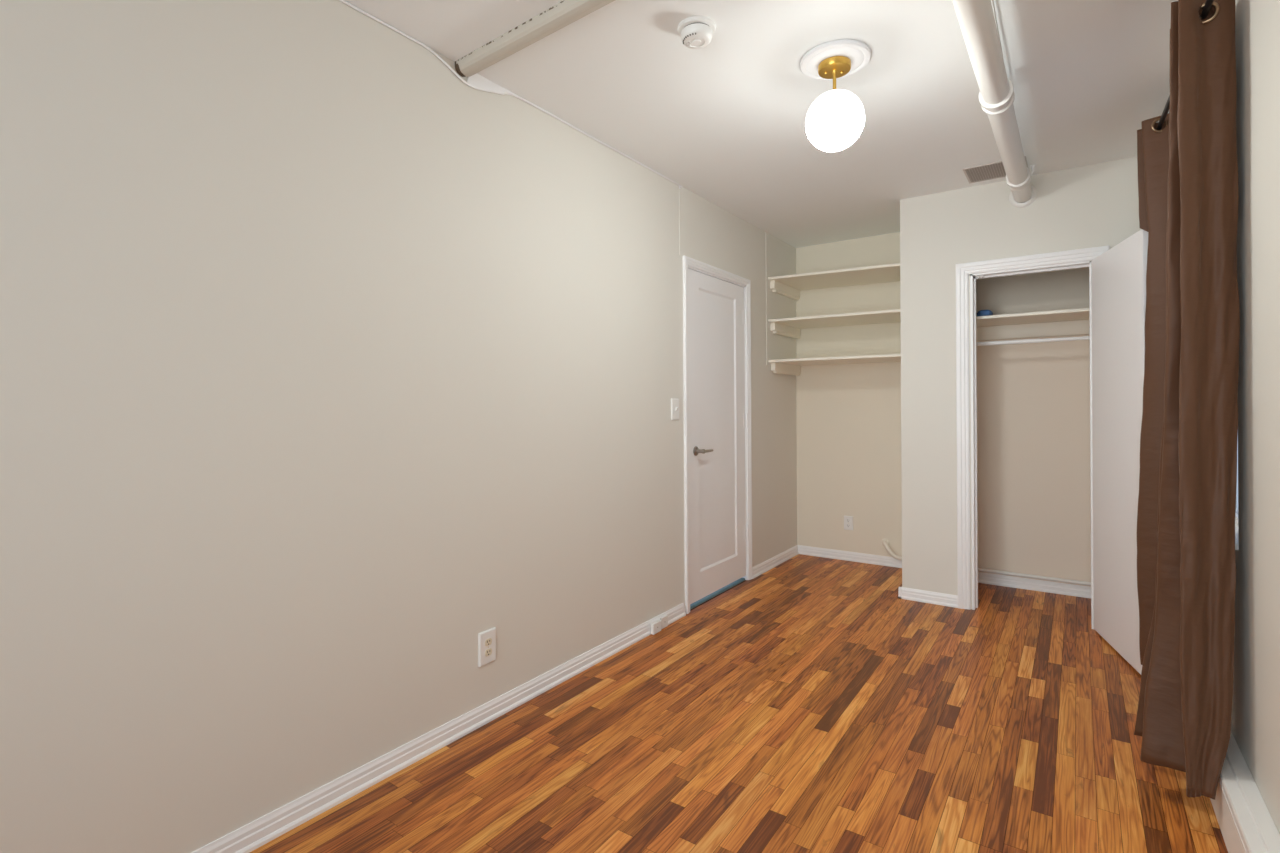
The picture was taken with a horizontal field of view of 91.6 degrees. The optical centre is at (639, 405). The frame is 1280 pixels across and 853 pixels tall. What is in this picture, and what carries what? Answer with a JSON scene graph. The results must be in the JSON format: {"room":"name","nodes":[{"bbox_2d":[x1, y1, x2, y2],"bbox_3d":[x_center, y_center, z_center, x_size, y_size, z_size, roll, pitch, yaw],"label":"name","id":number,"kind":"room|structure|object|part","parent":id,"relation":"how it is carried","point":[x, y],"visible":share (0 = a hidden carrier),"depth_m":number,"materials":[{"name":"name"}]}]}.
{"room":"empty bedroom","nodes":[
{"label":"empty bedroom","id":0,"kind":"room"},
{"bbox_2d":[0,0,796,852],"bbox_3d":[-0.672,-0.051,2.532,0.120,2.731,7.009,0,0,35],"label":"wall","id":1,"kind":"structure","parent":0,"point":[333,361],"depth_m":1.88,"materials":[{"name":"paint"}]},
{"bbox_2d":[478,627,495,666],"bbox_3d":[-0.611,0.970,2.496,0.011,0.132,0.086,0,0,35],"label":"wall outlet","id":2,"kind":"object","parent":1,"relation":"attached to","point":[486,639],"visible":1,"depth_m":2.49,"materials":[{"name":"white plastic"}]},
{"bbox_2d":[485,648,491,656],"bbox_3d":[-0.608,0.990,2.494,0.003,0.027,0.035,0,0,35],"label":"receptacle","id":3,"kind":"object","parent":2,"relation":"attached to","point":[488,651],"depth_m":2.49,"materials":[{"name":"white plastic"}]},
{"bbox_2d":[485,638,491,645],"bbox_3d":[-0.608,0.949,2.494,0.003,0.027,0.035,0,0,35],"label":"receptacle","id":4,"kind":"object","parent":2,"relation":"attached to","point":[488,641],"depth_m":2.49,"materials":[{"name":"white plastic"}]},
{"bbox_2d":[467,73,515,95],"bbox_3d":[-0.599,-1.286,2.537,0.006,0.062,0.269,0,0,35],"label":"trim","id":5,"kind":"structure","parent":1,"relation":"attached to","point":[476,80],"depth_m":2.50,"materials":[{"name":"white paint"}]},
{"bbox_2d":[191,545,798,852],"bbox_3d":[-0.607,1.228,2.491,0.021,0.071,6.769,0,0,35],"label":"baseboard","id":6,"kind":"structure","parent":1,"relation":"attached to","point":[251,836],"depth_m":2.22,"materials":[{"name":"white paint"}]},
{"bbox_2d":[651,620,660,634],"bbox_3d":[0.089,1.227,3.440,0.024,0.059,0.078,0,0,35],"label":"junction box","id":7,"kind":"object","parent":6,"relation":"attached to","point":[655,626],"visible":1,"depth_m":3.42,"materials":[{"name":"white plastic"}]},
{"bbox_2d":[660,615,667,628],"bbox_3d":[0.137,1.225,3.517,0.014,0.063,0.067,0,0,35],"label":"junction box","id":8,"kind":"object","parent":6,"relation":"attached to","point":[664,620],"visible":0.95,"depth_m":3.51,"materials":[{"name":"white plastic"}]},
{"bbox_2d":[339,0,682,254],"bbox_3d":[-1.159,-1.103,1.735,0.015,0.421,4.914,0,0,35],"label":"cable","id":9,"kind":"object","parent":1,"relation":"attached to","point":[342,1],"visible":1,"depth_m":2.54,"materials":[{"name":"white paint"}]},
{"bbox_2d":[671,398,678,419],"bbox_3d":[0.214,0.023,3.666,0.024,0.126,0.080,0,0,35],"label":"light switch","id":10,"kind":"object","parent":1,"relation":"attached to","point":[674,401],"visible":1,"depth_m":3.66,"materials":[{"name":"white plastic"}]},
{"bbox_2d":[683,256,751,613],"bbox_3d":[0.487,0.176,4.164,0.138,2.161,0.920,0,0,35],"label":"trim","id":11,"kind":"structure","parent":1,"relation":"attached to","point":[688,263],"depth_m":3.99,"materials":[{"name":"white paint"}]},
{"bbox_2d":[690,578,744,608],"bbox_3d":[0.483,1.249,4.173,0.108,0.016,0.802,0,0,35],"label":"threshold","id":12,"kind":"object","parent":1,"relation":"attached to","point":[740,580],"depth_m":4.13,"materials":[{"name":"metal"}]},
{"bbox_2d":[688,269,748,603],"bbox_3d":[0.542,0.190,4.134,0.101,2.062,0.808,0,0,35],"label":"door","id":13,"kind":"structure","parent":1,"relation":"in","point":[717,314],"depth_m":4.12,"materials":[{"name":"white paint"}]},
{"bbox_3d":[0.373,0.285,3.861,0.065,0.058,0.058,0,0,35],"label":"handle","id":14,"kind":"part","parent":13,"relation":"part of","materials":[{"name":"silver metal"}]},
{"bbox_2d":[766,232,796,365],"bbox_3d":[1.143,-0.818,5.011,0.005,1.021,0.619,0,0,35],"label":"wall panel","id":15,"kind":"object","parent":1,"relation":"attached to","point":[780,256],"depth_m":4.95,"materials":[{"name":"paint"}]},
{"bbox_2d":[250,554,1227,852],"bbox_3d":[0.305,1.288,1.850,2.490,0.060,6.769,0,0,35],"label":"floor","id":16,"kind":"structure","parent":0,"point":[805,705],"depth_m":2.27,"materials":[{"name":"brown wood"}]},
{"bbox_2d":[344,0,1177,247],"bbox_3d":[0.330,-1.373,1.821,2.350,0.100,6.769,0,0,35],"label":"ceiling","id":17,"kind":"structure","parent":0,"point":[723,120],"depth_m":2.58,"materials":[{"name":"white paint"}]},
{"bbox_2d":[455,0,614,76],"bbox_3d":[0.234,-1.300,1.699,2.330,0.044,0.073,0,0,38],"label":"ceiling beam","id":18,"kind":"structure","parent":17,"relation":"attached to","point":[564,13],"depth_m":2.16,"materials":[{"name":"paint"}]},
{"bbox_2d":[677,16,715,48],"bbox_3d":[0.198,-1.295,2.178,0.134,0.054,0.134,0,0,35],"label":"smoke detector","id":19,"kind":"object","parent":17,"relation":"attached to","point":[695,32],"visible":1,"depth_m":2.14,"materials":[{"name":"white plastic"}]},
{"bbox_2d":[800,40,870,80],"bbox_3d":[0.747,-1.316,2.382,0.260,0.018,0.260,0,0,35],"label":"ceiling medallion","id":20,"kind":"object","parent":17,"relation":"attached to","point":[859,53],"visible":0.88,"depth_m":2.33,"materials":[{"name":"white paint"}]},
{"bbox_2d":[805,56,864,151],"bbox_3d":[0.746,-1.144,2.386,0.218,0.327,0.218,0,0,35],"label":"globe ceiling light","id":21,"kind":"object","parent":20,"relation":"hanging from","point":[835,119],"visible":1,"depth_m":2.32,"materials":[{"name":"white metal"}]},
{"bbox_3d":[0.746,-1.240,2.386,0.022,0.082,0.022,0,0,35],"label":"stem","id":22,"kind":"part","parent":21,"relation":"part of","materials":[{"name":"gold metal"}]},
{"bbox_3d":[0.747,-1.090,2.386,0.218,0.218,0.218,0,0,35],"label":"globe","id":23,"kind":"part","parent":21,"relation":"part of","materials":[{"name":"white glass"}]},
{"bbox_2d":[963,156,1027,183],"bbox_3d":[2.018,-1.329,3.526,0.304,0.008,0.274,0,0,35],"label":"ceiling vent","id":24,"kind":"object","parent":17,"relation":"in","point":[995,170],"visible":0.72,"depth_m":3.54,"materials":[{"name":"silver metal"}]},
{"bbox_2d":[966,162,1004,182],"bbox_3d":[2.017,-1.329,3.527,0.273,0.007,0.250,0,0,35],"label":"grille","id":25,"kind":"object","parent":24,"relation":"attached to","point":[995,170],"depth_m":3.56,"materials":[{"name":"silver metal"}]},
{"bbox_2d":[992,0,1002,54],"bbox_3d":[1.031,-1.322,1.858,0.013,0.013,1.836,0,0,34],"label":"wire","id":26,"kind":"object","parent":17,"relation":"attached to","point":[992,0],"visible":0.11,"depth_m":2.13,"materials":[{"name":"grey"}]},
{"bbox_2d":[796,232,901,556],"bbox_3d":[1.792,-0.067,5.010,1.060,2.731,0.120,0,0,35],"label":"wall","id":27,"kind":"structure","parent":0,"point":[848,416],"depth_m":5.01,"materials":[{"name":"paint"}]},
{"bbox_2d":[768,263,899,299],"bbox_3d":[1.562,-0.927,4.733,1.003,0.100,0.590,1,1,35],"label":"wall shelf","id":28,"kind":"object","parent":27,"relation":"attached to","point":[790,286],"visible":0.87,"depth_m":4.73,"materials":[{"name":"white paint"}]},
{"bbox_2d":[768,309,900,338],"bbox_3d":[1.565,-0.608,4.732,1.003,0.100,0.590,0,0,35],"label":"wall shelf","id":29,"kind":"object","parent":27,"relation":"attached to","point":[788,327],"visible":0.84,"depth_m":4.74,"materials":[{"name":"white paint"}]},
{"bbox_2d":[769,354,900,375],"bbox_3d":[1.567,-0.301,4.732,1.003,0.100,0.590,0,0,35],"label":"wall shelf","id":30,"kind":"object","parent":27,"relation":"attached to","point":[778,366],"visible":0.88,"depth_m":4.72,"materials":[{"name":"white paint"}]},
{"bbox_2d":[844,516,852,529],"bbox_3d":[1.679,0.949,5.014,0.072,0.112,0.011,0,0,35],"label":"wall outlet","id":31,"kind":"object","parent":27,"relation":"attached to","point":[848,520],"visible":1,"depth_m":5.01,"materials":[{"name":"white plastic"}]},
{"bbox_2d":[798,545,901,567],"bbox_3d":[1.739,1.214,4.967,1.010,0.071,0.021,0,0,35],"label":"baseboard","id":32,"kind":"structure","parent":27,"relation":"attached to","point":[804,550],"depth_m":5.00,"materials":[{"name":"white paint"}]},
{"bbox_2d":[881,539,901,559],"bbox_3d":[2.005,1.111,4.752,0.327,0.142,0.067,0,0,35],"label":"pipe","id":33,"kind":"object","parent":27,"relation":"attached to","point":[885,542],"visible":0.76,"depth_m":4.78,"materials":[{"name":"white paint"}]},
{"bbox_2d":[900,156,1140,608],"bbox_3d":[2.469,-0.071,3.974,1.340,2.731,0.796,0,0,35],"label":"wall","id":34,"kind":"structure","parent":0,"point":[1094,205],"depth_m":3.88,"materials":[{"name":"paint"}]},
{"bbox_2d":[898,587,957,607],"bbox_3d":[2.050,1.212,4.262,0.352,0.071,0.817,0,0,35],"label":"baseboard","id":35,"kind":"structure","parent":34,"relation":"attached to","point":[930,597],"depth_m":3.93,"materials":[{"name":"white paint"}]},
{"bbox_2d":[952,0,1036,207],"bbox_3d":[0.724,-1.218,1.486,0.140,0.140,5.273,0,0,35],"label":"drain pipe","id":36,"kind":"object","parent":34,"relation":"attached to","point":[976,19],"visible":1,"depth_m":2.35,"materials":[{"name":"white metal"}]},
{"bbox_2d":[956,245,1108,629],"bbox_3d":[2.292,0.187,3.661,0.757,2.117,0.122,0,0,35],"label":"trim","id":37,"kind":"structure","parent":34,"relation":"attached to","point":[1078,258],"depth_m":3.80,"materials":[{"name":"white paint"}]},
{"bbox_2d":[977,336,1089,345],"bbox_3d":[2.468,-0.404,3.911,1.262,0.027,0.027,0,0,35],"label":"closet rod","id":38,"kind":"object","parent":34,"relation":"attached to","point":[1039,340],"visible":0.37,"depth_m":3.91,"materials":[{"name":"white paint"}]},
{"bbox_2d":[1091,229,1147,673],"bbox_3d":[2.400,0.218,3.112,0.041,2.031,0.678,0,0,20],"label":"door","id":39,"kind":"structure","parent":34,"relation":"in","point":[1118,275],"depth_m":3.08,"materials":[{"name":"white paint"}]},
{"bbox_2d":[976,267,1090,586],"bbox_3d":[2.730,-0.072,4.280,1.264,2.731,0.234,0,0,35],"label":"wall","id":40,"kind":"structure","parent":0,"point":[1034,497],"depth_m":4.19,"materials":[{"name":"paint"}]},
{"bbox_2d":[976,308,1088,340],"bbox_3d":[2.520,-0.512,3.986,1.262,0.112,0.484,0,0,35],"label":"closet shelf","id":41,"kind":"object","parent":40,"relation":"attached to","point":[1067,322],"visible":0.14,"depth_m":4.08,"materials":[{"name":"white paint"}]},
{"bbox_2d":[976,310,992,315],"bbox_3d":[2.220,-0.593,4.084,0.163,0.054,0.143,0,0,35],"label":"folded cloth","id":42,"kind":"object","parent":41,"relation":"on","point":[981,312],"visible":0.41,"depth_m":4.01,"materials":[{"name":"blue fabric"}]},
{"bbox_2d":[978,568,1090,585],"bbox_3d":[2.651,1.149,4.157,1.265,0.029,0.024,0,0,35],"label":"pipe","id":43,"kind":"object","parent":40,"relation":"attached to","point":[979,569],"visible":0.38,"depth_m":4.15,"materials":[{"name":"white paint"}]},
{"bbox_2d":[978,572,1090,597],"bbox_3d":[2.665,1.208,4.176,1.264,0.071,0.021,0,0,35],"label":"baseboard","id":44,"kind":"structure","parent":40,"relation":"attached to","point":[986,578],"depth_m":4.18,"materials":[{"name":"white paint"}]},
{"bbox_2d":[1231,0,1279,833],"bbox_3d":[1.348,-0.064,1.111,0.120,2.731,7.009,0,0,35],"label":"wall","id":45,"kind":"structure","parent":0,"point":[1255,719],"depth_m":1.69,"materials":[{"name":"paint"}]},
{"bbox_2d":[1156,0,1213,129],"bbox_3d":[1.828,-1.147,2.035,0.146,0.065,2.090,0,0,35],"label":"curtain rod","id":46,"kind":"object","parent":45,"relation":"attached to","point":[1208,3],"visible":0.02,"depth_m":2.36,"materials":[{"name":"black metal"}]},
{"bbox_2d":[1137,113,1168,664],"bbox_3d":[2.214,-0.043,2.653,0.160,2.314,0.229,0,0,35],"label":"curtain","id":47,"kind":"object","parent":46,"relation":"hanging from","point":[1152,143],"visible":0.53,"depth_m":2.61,"materials":[{"name":"brown fabric"}]},
{"bbox_2d":[1134,0,1239,799],"bbox_3d":[1.732,-0.034,1.992,0.234,2.364,0.423,0,0,35],"label":"curtain","id":48,"kind":"object","parent":46,"relation":"hanging from","point":[1184,712],"visible":1,"depth_m":1.83,"materials":[{"name":"brown fabric"}]},
{"bbox_2d":[1235,436,1238,549],"bbox_3d":[2.105,-0.253,2.217,0.112,1.400,0.790,0,0,35],"label":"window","id":49,"kind":"structure","parent":45,"relation":"in","point":[1236,512],"depth_m":2.29,"materials":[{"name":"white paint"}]},
{"bbox_3d":[2.097,0.438,2.225,0.082,0.018,0.786,0,0,35],"label":"sill","id":50,"kind":"part","parent":49,"relation":"part of","materials":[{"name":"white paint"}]},
{"bbox_3d":[2.134,-0.253,2.196,0.004,1.310,0.700,0,0,35],"label":"pane","id":51,"kind":"part","parent":49,"relation":"part of","materials":[{"name":"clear glass"}]},
{"bbox_2d":[1210,732,1279,852],"bbox_3d":[0.772,1.159,0.449,0.070,0.192,4.994,0,0,35],"label":"baseboard heater","id":52,"kind":"object","parent":45,"relation":"attached to","point":[1246,824],"visible":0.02,"depth_m":1.68,"materials":[{"name":"white metal"}]}
]}

